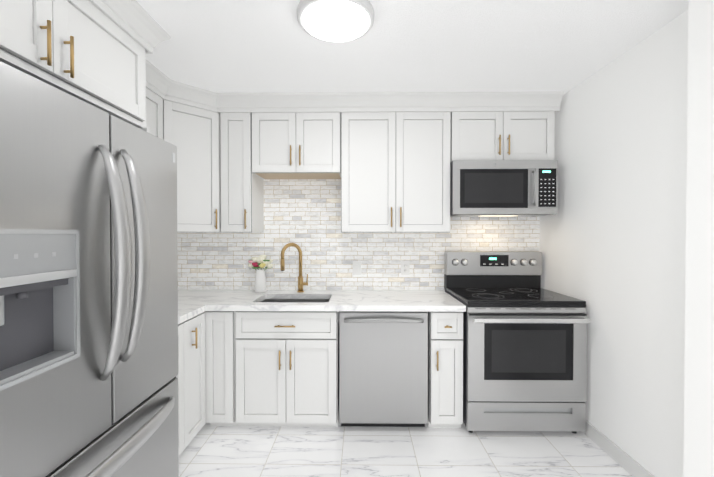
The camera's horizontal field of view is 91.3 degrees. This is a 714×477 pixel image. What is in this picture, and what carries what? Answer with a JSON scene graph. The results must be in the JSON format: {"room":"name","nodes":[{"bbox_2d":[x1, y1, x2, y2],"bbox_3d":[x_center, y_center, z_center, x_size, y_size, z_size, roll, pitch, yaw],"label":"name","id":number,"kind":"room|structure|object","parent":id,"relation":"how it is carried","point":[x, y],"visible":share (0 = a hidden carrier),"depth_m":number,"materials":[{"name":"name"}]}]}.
{"room":"kitchen","nodes":[
{"label":"kitchen","id":0,"kind":"room"},
{"bbox_2d":[178,415,632,476],"bbox_3d":[-0.072,1.381,0.797,3.440,0.060,4.700,0,1,1],"label":"floor","id":1,"kind":"structure","parent":0,"point":[283,451],"depth_m":2.17,"materials":[{"name":"tile"}]},
{"bbox_2d":[0,0,149,132],"bbox_3d":[-1.365,0.195,1.206,0.643,2.302,1.214,0,1,1],"label":"tall cabinet","id":2,"kind":"object","parent":1,"relation":"on","point":[88,51],"visible":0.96,"depth_m":1.36,"materials":[{"name":"white wood"}]},
{"bbox_2d":[0,61,178,476],"bbox_3d":[-1.211,0.451,1.161,0.893,1.792,1.020,0,1,1],"label":"fridge","id":3,"kind":"object","parent":1,"relation":"on","point":[88,301],"visible":1,"depth_m":1.10,"materials":[{"name":"grey metal"}]},
{"bbox_2d":[176,313,204,455],"bbox_3d":[-1.344,0.917,2.116,0.663,0.838,0.587,0,1,1],"label":"base cabinet","id":4,"kind":"object","parent":1,"relation":"on","point":[190,376],"visible":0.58,"depth_m":2.21,"materials":[{"name":"white wood"}]},
{"bbox_2d":[178,302,205,323],"bbox_3d":[-1.357,0.478,2.087,0.639,0.040,0.540,0,1,1],"label":"countertop","id":5,"kind":"structure","parent":4,"relation":"on","point":[192,303],"depth_m":2.27,"materials":[{"name":"stone"}]},
{"bbox_2d":[203,311,237,425],"bbox_3d":[-1.256,0.910,2.733,0.824,0.838,0.644,0,1,1],"label":"base cabinet","id":6,"kind":"object","parent":1,"relation":"on","point":[220,377],"visible":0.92,"depth_m":2.41,"materials":[{"name":"white wood"}]},
{"bbox_2d":[178,290,465,311],"bbox_3d":[-0.464,0.472,2.694,2.410,0.040,0.694,0,1,1],"label":"countertop","id":7,"kind":"structure","parent":6,"relation":"on","point":[216,300],"depth_m":2.55,"materials":[{"name":"stone"}]},
{"bbox_2d":[248,255,272,292],"bbox_3d":[-0.809,0.292,2.916,0.219,0.312,0.105,0,1,1],"label":"vase","id":8,"kind":"object","parent":7,"relation":"on","point":[260,261],"visible":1,"depth_m":2.89,"materials":[{"name":"white ceramic"}]},
{"bbox_2d":[280,243,307,291],"bbox_3d":[-0.514,0.242,2.874,0.205,0.414,0.159,0,1,1],"label":"faucet","id":9,"kind":"object","parent":7,"relation":"on","point":[301,283],"visible":1,"depth_m":2.90,"materials":[{"name":"gold metal"}]},
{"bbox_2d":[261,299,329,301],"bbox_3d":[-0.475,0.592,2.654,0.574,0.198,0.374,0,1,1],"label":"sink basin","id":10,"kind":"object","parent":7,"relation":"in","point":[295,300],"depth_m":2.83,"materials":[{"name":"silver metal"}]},
{"bbox_2d":[235,311,338,426],"bbox_3d":[-0.486,0.911,2.707,0.710,0.838,0.678,0,1,1],"label":"base cabinet","id":11,"kind":"object","parent":1,"relation":"on","point":[287,368],"visible":1,"depth_m":2.41,"materials":[{"name":"white wood"}]},
{"bbox_2d":[339,311,427,426],"bbox_3d":[0.186,0.912,2.685,0.613,0.836,0.704,0,1,1],"label":"dishwasher","id":12,"kind":"object","parent":1,"relation":"on","point":[383,368],"visible":1,"depth_m":2.39,"materials":[{"name":"grey metal"}]},
{"bbox_2d":[428,312,462,427],"bbox_3d":[0.622,0.911,2.694,0.230,0.838,0.678,0,1,1],"label":"base cabinet","id":13,"kind":"object","parent":1,"relation":"on","point":[445,369],"visible":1,"depth_m":2.39,"materials":[{"name":"white wood"}]},
{"bbox_2d":[444,251,590,433],"bbox_3d":[1.142,0.723,2.634,0.788,1.215,0.744,0,1,1],"label":"range","id":14,"kind":"object","parent":1,"relation":"on","point":[524,351],"visible":1,"depth_m":2.33,"materials":[{"name":"grey metal"}]},
{"bbox_2d":[136,0,687,93],"bbox_3d":[-0.072,-1.099,0.769,3.440,0.060,4.700,0,1,1],"label":"ceiling","id":15,"kind":"structure","parent":0,"point":[255,46],"depth_m":1.96,"materials":[{"name":"white paint"}]},
{"bbox_2d":[89,0,224,111],"bbox_3d":[-1.342,-1.017,1.570,0.681,0.122,2.070,0,1,1],"label":"crown molding","id":16,"kind":"structure","parent":15,"relation":"attached to","point":[140,25],"depth_m":1.81,"materials":[{"name":"white wood"}]},
{"bbox_2d":[297,0,373,41],"bbox_3d":[-0.102,-1.039,1.675,0.370,0.079,0.370,0,1,1],"label":"flush-mount ceiling light","id":17,"kind":"object","parent":15,"relation":"attached to","point":[337,20],"visible":1,"depth_m":1.61,"materials":[{"name":"white glass"}]},
{"bbox_2d":[539,0,713,476],"bbox_3d":[1.510,0.142,0.714,0.275,2.420,4.600,0,1,1],"label":"wall","id":18,"kind":"structure","parent":0,"point":[626,247],"depth_m":1.87,"materials":[{"name":"white paint"}]},
{"bbox_2d":[216,91,563,113],"bbox_3d":[-0.065,-1.031,2.805,3.204,0.122,0.429,0,1,1],"label":"crown molding","id":19,"kind":"structure","parent":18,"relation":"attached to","point":[520,100],"depth_m":2.63,"materials":[{"name":"white wood"}]},
{"bbox_2d":[583,420,654,476],"bbox_3d":[1.453,1.304,0.753,0.188,0.095,4.549,0,1,1],"label":"baseboard","id":20,"kind":"structure","parent":18,"relation":"attached to","point":[630,465],"depth_m":2.08,"materials":[{"name":"white wood"}]},
{"bbox_3d":[-1.743,0.141,0.753,0.100,2.420,4.600,0,1,1],"label":"wall","id":21,"kind":"structure","parent":0,"visible":0},
{"bbox_2d":[146,88,162,138],"bbox_3d":[-1.494,-0.503,2.120,0.363,0.926,0.621,0,1,1],"label":"upper cabinet","id":22,"kind":"object","parent":21,"relation":"attached to","point":[154,113],"visible":0.1,"depth_m":2.33,"materials":[{"name":"white wood"}]},
{"bbox_3d":[-0.045,0.115,3.083,3.440,2.420,0.100,0,1,1],"label":"wall","id":23,"kind":"structure","parent":0,"visible":0},
{"bbox_2d":[163,100,220,231],"bbox_3d":[-1.363,-0.510,2.734,0.610,0.926,0.613,0,1,1],"label":"upper cabinet","id":24,"kind":"object","parent":23,"relation":"attached to","point":[192,134],"visible":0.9,"depth_m":2.59,"materials":[{"name":"white wood"}]},
{"bbox_2d":[220,113,263,231],"bbox_3d":[-0.934,-0.511,2.844,0.241,0.926,0.383,0,1,1],"label":"upper cabinet","id":25,"kind":"object","parent":23,"relation":"attached to","point":[242,197],"visible":0.98,"depth_m":2.69,"materials":[{"name":"white wood"}]},
{"bbox_2d":[252,112,340,178],"bbox_3d":[-0.468,-0.741,2.836,0.688,0.466,0.383,0,1,1],"label":"upper cabinet","id":26,"kind":"object","parent":23,"relation":"attached to","point":[296,145],"visible":1,"depth_m":2.69,"materials":[{"name":"white wood"}]},
{"bbox_2d":[177,179,539,289],"bbox_3d":[-0.042,-0.103,3.026,3.228,1.099,0.008,0,1,1],"label":"tile backsplash","id":27,"kind":"structure","parent":23,"relation":"attached to","point":[304,215],"depth_m":3.02,"materials":[{"name":"white tile"}]},
{"bbox_2d":[246,260,254,273],"bbox_3d":[-0.925,0.246,3.031,0.075,0.118,0.008,0,1,1],"label":"electrical outlet plate","id":28,"kind":"object","parent":27,"relation":"attached to","point":[249,270],"visible":0.5,"depth_m":3.03,"materials":[{"name":"white plastic"}]},
{"bbox_2d":[353,261,360,274],"bbox_3d":[-0.001,0.256,3.020,0.075,0.118,0.008,0,1,1],"label":"outlet","id":29,"kind":"object","parent":27,"relation":"attached to","point":[356,267],"visible":1,"depth_m":3.02,"materials":[{"name":"white plastic"}]},
{"bbox_2d":[401,261,409,274],"bbox_3d":[0.417,0.256,3.015,0.075,0.118,0.008,0,1,1],"label":"electrical outlet plate","id":30,"kind":"object","parent":27,"relation":"attached to","point":[405,267],"visible":1,"depth_m":3.01,"materials":[{"name":"white plastic"}]},
{"bbox_2d":[341,112,450,231],"bbox_3d":[0.300,-0.511,2.829,0.843,0.926,0.383,0,1,1],"label":"upper cabinet","id":31,"kind":"object","parent":23,"relation":"attached to","point":[395,171],"visible":1,"depth_m":2.68,"materials":[{"name":"white wood"}]},
{"bbox_2d":[450,111,554,161],"bbox_3d":[1.117,-0.782,2.817,0.788,0.384,0.383,0,1,1],"label":"upper cabinet","id":32,"kind":"object","parent":23,"relation":"attached to","point":[518,135],"visible":0.71,"depth_m":2.67,"materials":[{"name":"white wood"}]},
{"bbox_2d":[450,160,557,216],"bbox_3d":[1.113,-0.383,2.791,0.778,0.411,0.442,0,1,1],"label":"microwave","id":33,"kind":"object","parent":32,"relation":"attached to","point":[503,188],"visible":0.98,"depth_m":2.61,"materials":[{"name":"grey metal"}]}
]}

